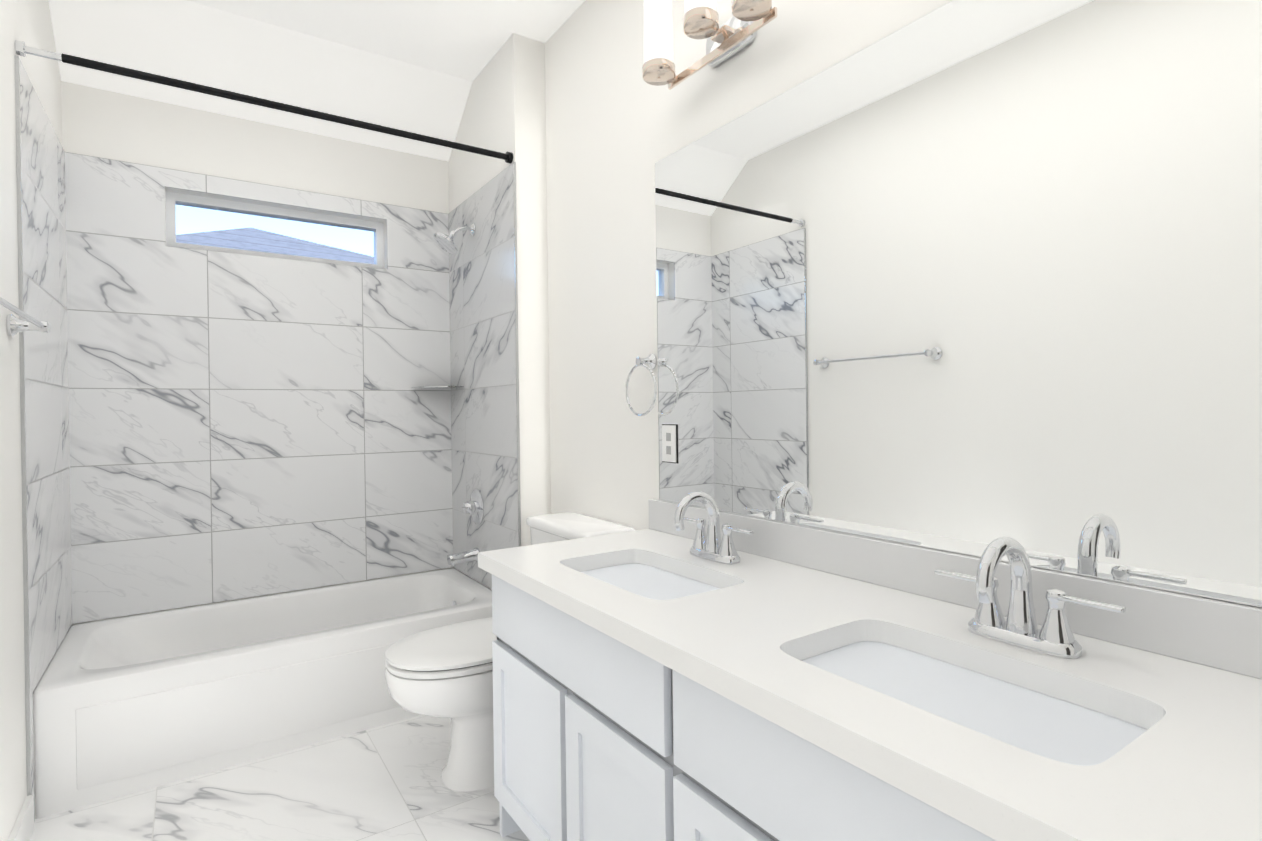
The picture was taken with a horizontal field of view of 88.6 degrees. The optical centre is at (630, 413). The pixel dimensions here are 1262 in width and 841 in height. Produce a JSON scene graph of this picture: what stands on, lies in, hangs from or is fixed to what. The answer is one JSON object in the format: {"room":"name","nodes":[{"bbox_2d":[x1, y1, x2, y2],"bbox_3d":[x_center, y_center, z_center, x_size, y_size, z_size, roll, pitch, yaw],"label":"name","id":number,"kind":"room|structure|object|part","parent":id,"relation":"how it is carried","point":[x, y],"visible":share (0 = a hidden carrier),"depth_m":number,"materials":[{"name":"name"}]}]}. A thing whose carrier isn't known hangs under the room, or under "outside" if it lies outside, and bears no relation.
{"room":"bathroom","nodes":[
{"label":"bathroom","id":0,"kind":"room"},
{"bbox_2d":[0,0,67,840],"bbox_3d":[-1.081,-0.185,0.762,0.120,2.740,4.416,-1,0,-34],"label":"wall","id":1,"kind":"structure","parent":0,"point":[28,23],"depth_m":1.75,"materials":[{"name":"white paint"}]},
{"bbox_2d":[7,794,33,840],"bbox_3d":[-0.775,1.133,0.461,0.014,0.100,3.345,-1,0,-34],"label":"baseboard","id":2,"kind":"structure","parent":1,"relation":"attached to","point":[23,829],"depth_m":1.77,"materials":[{"name":"white paint"}]},
{"bbox_2d":[14,55,31,795],"bbox_3d":[-1.730,0.088,1.842,0.009,2.204,0.006,-1,0,-34],"label":"trim","id":3,"kind":"structure","parent":1,"relation":"attached to","point":[23,431],"depth_m":1.84,"materials":[{"name":"silver metal"}]},
{"bbox_2d":[0,297,49,335],"bbox_3d":[-1.449,-0.238,1.487,0.083,0.060,0.710,-1,0,-34],"label":"towel bar","id":4,"kind":"object","parent":1,"relation":"attached to","point":[14,325],"visible":1,"depth_m":1.72,"materials":[{"name":"silver metal"}]},
{"bbox_2d":[30,693,34,821],"bbox_3d":[-1.733,1.002,1.867,0.008,0.376,0.046,-1,0,-34],"label":"left wall tile leg","id":5,"kind":"structure","parent":1,"relation":"attached to","point":[32,743],"depth_m":1.87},
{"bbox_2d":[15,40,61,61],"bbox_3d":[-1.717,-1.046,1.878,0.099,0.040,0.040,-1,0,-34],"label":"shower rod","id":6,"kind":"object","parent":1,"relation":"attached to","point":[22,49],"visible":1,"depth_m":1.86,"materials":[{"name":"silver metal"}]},
{"bbox_2d":[19,58,71,695],"bbox_3d":[-1.958,-0.099,2.174,0.008,1.828,0.798,-1,0,-34],"label":"wall tile","id":7,"kind":"structure","parent":1,"relation":"attached to","point":[46,389],"depth_m":2.11,"materials":[{"name":"white tile"}]},
{"bbox_2d":[61,81,453,625],"bbox_3d":[-1.601,-0.187,2.992,1.520,2.740,0.140,-1,0,-34],"label":"wall","id":8,"kind":"structure","parent":0,"point":[199,141],"depth_m":2.85,"materials":[{"name":"white paint"}]},
{"bbox_2d":[65,152,170,623],"bbox_3d":[-2.054,-0.099,2.595,0.321,1.828,0.008,-1,0,-34],"label":"wall tile","id":9,"kind":"structure","parent":8,"relation":"attached to","point":[118,385],"depth_m":2.59,"materials":[{"name":"white tile"}]},
{"bbox_2d":[165,191,383,268],"bbox_3d":[-1.619,-0.822,3.011,0.885,0.246,0.063,-1,0,-34],"label":"window","id":10,"kind":"structure","parent":8,"relation":"in","point":[173,200],"depth_m":2.96,"materials":[{"name":"white plastic"}]},
{"bbox_3d":[-1.971,-0.816,2.772,0.034,0.178,0.063,-1,0,-34],"label":"frame","id":11,"kind":"part","parent":10,"relation":"part of","materials":[{"name":"white plastic"}]},
{"bbox_3d":[-1.621,-0.927,3.011,0.885,0.034,0.063,-1,0,-34],"label":"frame","id":12,"kind":"part","parent":10,"relation":"part of","materials":[{"name":"white plastic"}]},
{"bbox_3d":[-1.267,-0.827,3.250,0.034,0.178,0.063,-1,0,-34],"label":"frame","id":13,"kind":"part","parent":10,"relation":"part of","materials":[{"name":"white plastic"}]},
{"bbox_2d":[164,168,386,219],"bbox_3d":[-1.567,-0.983,2.930,0.885,0.076,0.008,-1,0,-34],"label":"wall tile","id":14,"kind":"object","parent":8,"relation":"attached to","point":[192,181],"depth_m":2.90,"materials":[{"name":"white tile"}]},
{"bbox_2d":[166,246,391,608],"bbox_3d":[-1.553,0.054,2.934,0.885,1.506,0.008,-1,0,-34],"label":"wall tile","id":15,"kind":"structure","parent":8,"relation":"attached to","point":[279,428],"depth_m":2.90,"materials":[{"name":"white tile"}]},
{"bbox_2d":[171,246,386,269],"bbox_3d":[-1.580,-0.698,2.957,0.885,0.001,0.070,-1,0,-34],"label":"sill","id":16,"kind":"structure","parent":8,"relation":"attached to","point":[283,258],"depth_m":2.92,"materials":[{"name":"white tile"}]},
{"bbox_2d":[387,204,452,575],"bbox_3d":[-1.059,-0.115,3.269,0.314,1.828,0.008,-1,0,-34],"label":"wall tile","id":17,"kind":"structure","parent":8,"relation":"attached to","point":[420,418],"depth_m":3.26,"materials":[{"name":"white tile"}]},
{"bbox_2d":[411,386,463,388],"bbox_3d":[-0.960,-0.129,3.209,0.200,0.006,0.200,-1,0,-34],"label":"corner shelf","id":18,"kind":"object","parent":8,"relation":"attached to","point":[443,387],"visible":1,"depth_m":3.18,"materials":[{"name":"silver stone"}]},
{"bbox_2d":[49,0,471,160],"bbox_3d":[-1.459,-1.488,2.880,1.903,0.380,0.496,-1,0,-34],"label":"ceiling slope","id":19,"kind":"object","parent":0,"point":[190,41],"visible":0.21,"depth_m":2.70,"materials":[{"name":"white paint"}]},
{"bbox_2d":[30,715,529,840],"bbox_3d":[-0.324,1.224,1.268,1.903,0.100,4.416,-1,0,-34],"label":"floor","id":20,"kind":"structure","parent":0,"point":[383,783],"depth_m":1.96,"materials":[{"name":"tile"}]},
{"bbox_2d":[33,568,491,818],"bbox_3d":[-1.332,0.994,2.623,1.516,0.374,0.758,-1,0,-34],"label":"bathtub","id":21,"kind":"object","parent":20,"relation":"on","point":[126,705],"visible":0.83,"depth_m":2.24,"materials":[{"name":"white ceramic"}]},
{"bbox_2d":[385,512,634,791],"bbox_3d":[-0.418,0.782,2.175,0.775,0.778,0.476,-1,0,-34],"label":"toilet","id":22,"kind":"object","parent":20,"relation":"on","point":[445,671],"visible":0.5,"depth_m":2.02,"materials":[{"name":"white ceramic"}]},
{"bbox_3d":[-0.515,0.766,2.109,0.536,0.020,0.376,-1,0,-34],"label":"seat","id":23,"kind":"part","parent":22,"relation":"part of","materials":[{"name":"white plastic"}]},
{"bbox_3d":[-0.509,0.739,2.113,0.551,0.026,0.376,-1,0,-34],"label":"lid","id":24,"kind":"part","parent":22,"relation":"part of","materials":[{"name":"white plastic"}]},
{"bbox_3d":[-0.186,0.611,2.333,0.200,0.370,0.456,-1,0,-34],"label":"tank","id":25,"kind":"part","parent":22,"relation":"part of","materials":[{"name":"white ceramic"}]},
{"bbox_3d":[-0.191,0.407,2.330,0.216,0.036,0.476,-1,0,-34],"label":"tank lid","id":26,"kind":"part","parent":22,"relation":"part of","materials":[{"name":"white ceramic"}]},
{"bbox_2d":[492,575,989,840],"bbox_3d":[0.333,0.793,1.249,0.581,0.744,1.704,-1,0,-34],"label":"bathroom vanity","id":27,"kind":"object","parent":20,"relation":"on","point":[595,740],"depth_m":1.20,"materials":[{"name":"white paint"}]},
{"bbox_3d":[-0.260,0.840,1.623,0.018,0.427,0.396,-1,0,-34],"label":"door","id":28,"kind":"part","parent":27,"relation":"part of","materials":[{"name":"white paint"}]},
{"bbox_3d":[-0.155,0.522,1.460,0.018,0.164,0.786,-1,0,-34],"label":"drawer","id":29,"kind":"part","parent":27,"relation":"part of","materials":[{"name":"white paint"}]},
{"bbox_3d":[-0.033,0.838,1.287,0.018,0.427,0.366,-1,0,-34],"label":"door","id":30,"kind":"part","parent":27,"relation":"part of","materials":[{"name":"white paint"}]},
{"bbox_3d":[0.206,0.836,0.933,0.018,0.427,0.441,-1,0,-34],"label":"door","id":31,"kind":"part","parent":27,"relation":"part of","materials":[{"name":"white paint"}]},
{"bbox_3d":[0.323,0.519,0.754,0.018,0.164,0.871,-1,0,-34],"label":"drawer","id":32,"kind":"part","parent":27,"relation":"part of","materials":[{"name":"white paint"}]},
{"bbox_2d":[478,527,1261,840],"bbox_3d":[0.316,0.400,1.244,0.604,0.040,1.752,-1,0,-34],"label":"countertop","id":33,"kind":"structure","parent":27,"relation":"on","point":[1195,774],"depth_m":0.89,"materials":[{"name":"white stone"}]},
{"bbox_2d":[574,555,733,602],"bbox_3d":[0.038,0.491,1.572,0.330,0.161,0.516,-1,0,-34],"label":"sink","id":34,"kind":"object","parent":33,"relation":"in","point":[655,580],"depth_m":1.65,"materials":[{"name":"white ceramic"}]},
{"bbox_2d":[670,491,757,562],"bbox_3d":[0.177,0.290,1.668,0.159,0.179,0.288,-1,0,-34],"label":"faucet","id":35,"kind":"object","parent":33,"relation":"on","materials":[{"name":"silver metal"}]},
{"bbox_2d":[790,627,1157,774],"bbox_3d":[0.464,0.488,0.943,0.330,0.161,0.516,-1,0,-34],"label":"sink","id":36,"kind":"object","parent":33,"relation":"in","point":[1073,728],"depth_m":0.95,"materials":[{"name":"white ceramic"}]},
{"bbox_2d":[934,537,1129,658],"bbox_3d":[0.604,0.287,1.039,0.159,0.179,0.288,-1,0,-34],"label":"faucet","id":37,"kind":"object","parent":33,"relation":"on","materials":[{"name":"silver metal"}]},
{"bbox_2d":[187,0,584,80],"bbox_3d":[-0.222,-1.627,1.051,1.903,0.120,3.920,-1,0,-34],"label":"ceiling","id":38,"kind":"structure","parent":0,"point":[465,39],"depth_m":2.60,"materials":[{"name":"white paint"}]},
{"bbox_2d":[448,32,550,589],"bbox_3d":[-0.640,-0.199,3.057,0.143,2.740,0.829,-1,0,-34],"label":"wall","id":39,"kind":"structure","parent":0,"point":[504,111],"depth_m":2.73,"materials":[{"name":"white paint"}]},
{"bbox_2d":[61,53,512,163],"bbox_3d":[-1.088,-1.056,2.304,1.420,0.044,0.044,-1,0,-34],"label":"shower rod","id":40,"kind":"object","parent":39,"relation":"attached to","point":[507,157],"visible":1,"depth_m":2.20,"materials":[{"name":"black metal"}]},
{"bbox_2d":[462,489,483,524],"bbox_3d":[-0.749,0.442,3.032,0.065,0.170,0.181,-1,0,-34],"label":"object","id":41,"kind":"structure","parent":39,"relation":"attached to","point":[474,506],"depth_m":3.01,"materials":[{"name":"silver metal"}]},
{"bbox_2d":[448,163,517,588],"bbox_3d":[-0.699,-0.118,3.011,0.008,1.828,0.823,-1,0,-34],"label":"wall tile","id":42,"kind":"structure","parent":39,"relation":"attached to","point":[483,355],"depth_m":2.96,"materials":[{"name":"white tile"}]},
{"bbox_2d":[433,223,475,254],"bbox_3d":[-0.819,-0.815,2.998,0.188,0.155,0.128,-1,0,-34],"label":"shower head","id":43,"kind":"object","parent":42,"relation":"attached to","point":[446,242],"visible":1,"depth_m":2.98},
{"bbox_2d":[447,548,479,565],"bbox_3d":[-0.780,0.670,3.017,0.143,0.068,0.064,-1,0,-34],"label":"tub spout","id":44,"kind":"object","parent":42,"relation":"attached to","point":[453,559],"visible":0.92,"depth_m":3.00,"materials":[{"name":"silver metal"}]},
{"bbox_2d":[513,162,520,546],"bbox_3d":[-0.468,-0.120,2.669,0.009,1.828,0.006,-1,0,-34],"label":"trim","id":45,"kind":"structure","parent":39,"relation":"attached to","point":[517,362],"depth_m":2.67,"materials":[{"name":"silver metal"}]},
{"bbox_2d":[545,0,1261,607],"bbox_3d":[0.396,-0.208,1.762,0.120,2.740,4.416,-1,0,-34],"label":"wall","id":46,"kind":"structure","parent":0,"point":[617,126],"depth_m":2.29,"materials":[{"name":"white paint"}]},
{"bbox_2d":[625,354,656,415],"bbox_3d":[0.046,-0.092,2.117,0.062,0.206,0.173,-1,0,-34],"label":"towel ring","id":47,"kind":"object","parent":46,"relation":"attached to","point":[649,362],"visible":1,"depth_m":2.11,"materials":[{"name":"silver metal"}]},
{"bbox_2d":[642,0,776,89],"bbox_3d":[0.214,-1.126,1.755,0.164,0.302,0.476,-1,0,-34],"label":"sconce","id":48,"kind":"object","parent":46,"relation":"attached to","point":[733,36],"visible":1,"depth_m":1.78,"materials":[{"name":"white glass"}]},
{"bbox_3d":[0.186,-1.147,1.736,0.086,0.259,0.466,-1,0,-34],"label":"lamp shade","id":49,"kind":"part","parent":48,"relation":"part of","materials":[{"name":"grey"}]},
{"bbox_3d":[0.274,-1.042,1.795,0.022,0.096,0.190,-1,0,-34],"label":"plate","id":50,"kind":"part","parent":48,"relation":"part of","materials":[{"name":"silver metal"}]},
{"bbox_2d":[648,499,1261,678],"bbox_3d":[0.557,0.328,1.408,0.020,0.097,1.753,-1,0,-34],"label":"backsplash","id":51,"kind":"structure","parent":46,"relation":"attached to","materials":[{"name":"white stone"}]},
{"bbox_2d":[655,0,1261,606],"bbox_3d":[0.567,-0.268,1.394,0.005,1.092,1.713,-1,0,-34],"label":"mirror","id":52,"kind":"object","parent":46,"relation":"attached to","point":[969,276],"visible":1,"depth_m":1.21,"materials":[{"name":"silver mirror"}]},
{"bbox_2d":[662,425,676,461],"bbox_3d":[0.120,0.097,2.050,0.006,0.116,0.070,-1,0,-34],"label":"electrical outlet plate","id":53,"kind":"object","parent":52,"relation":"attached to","point":[671,429],"depth_m":2.05,"materials":[{"name":"white plastic"}]},
{"bbox_3d":[0.119,0.118,2.049,0.002,0.026,0.024,-1,0,-34],"label":"electrical outlet","id":54,"kind":"part","parent":53,"relation":"part of","materials":[{"name":"white plastic"}]},
{"bbox_3d":[0.118,0.076,2.049,0.002,0.026,0.024,-1,0,-34],"label":"electrical outlet","id":55,"kind":"part","parent":53,"relation":"part of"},
{"bbox_2d":[662,424,677,463],"bbox_3d":[0.123,0.097,2.052,0.001,0.122,0.080,-1,0,-34],"label":"cutout","id":56,"kind":"object","parent":52,"relation":"attached to","point":[676,442],"visible":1,"depth_m":2.02,"materials":[{"name":"grey"}]},
{"label":"outside","id":57,"kind":"structure","parent":0,"visible":0},
{"bbox_2d":[176,227,373,263],"bbox_3d":[-2.774,-1.679,10.157,12.480,1.900,7.360,-1,0,-34],"label":"roof","id":58,"kind":"structure","parent":57,"point":[253,239],"depth_m":8.58,"materials":[{"name":"blue"}]}
]}

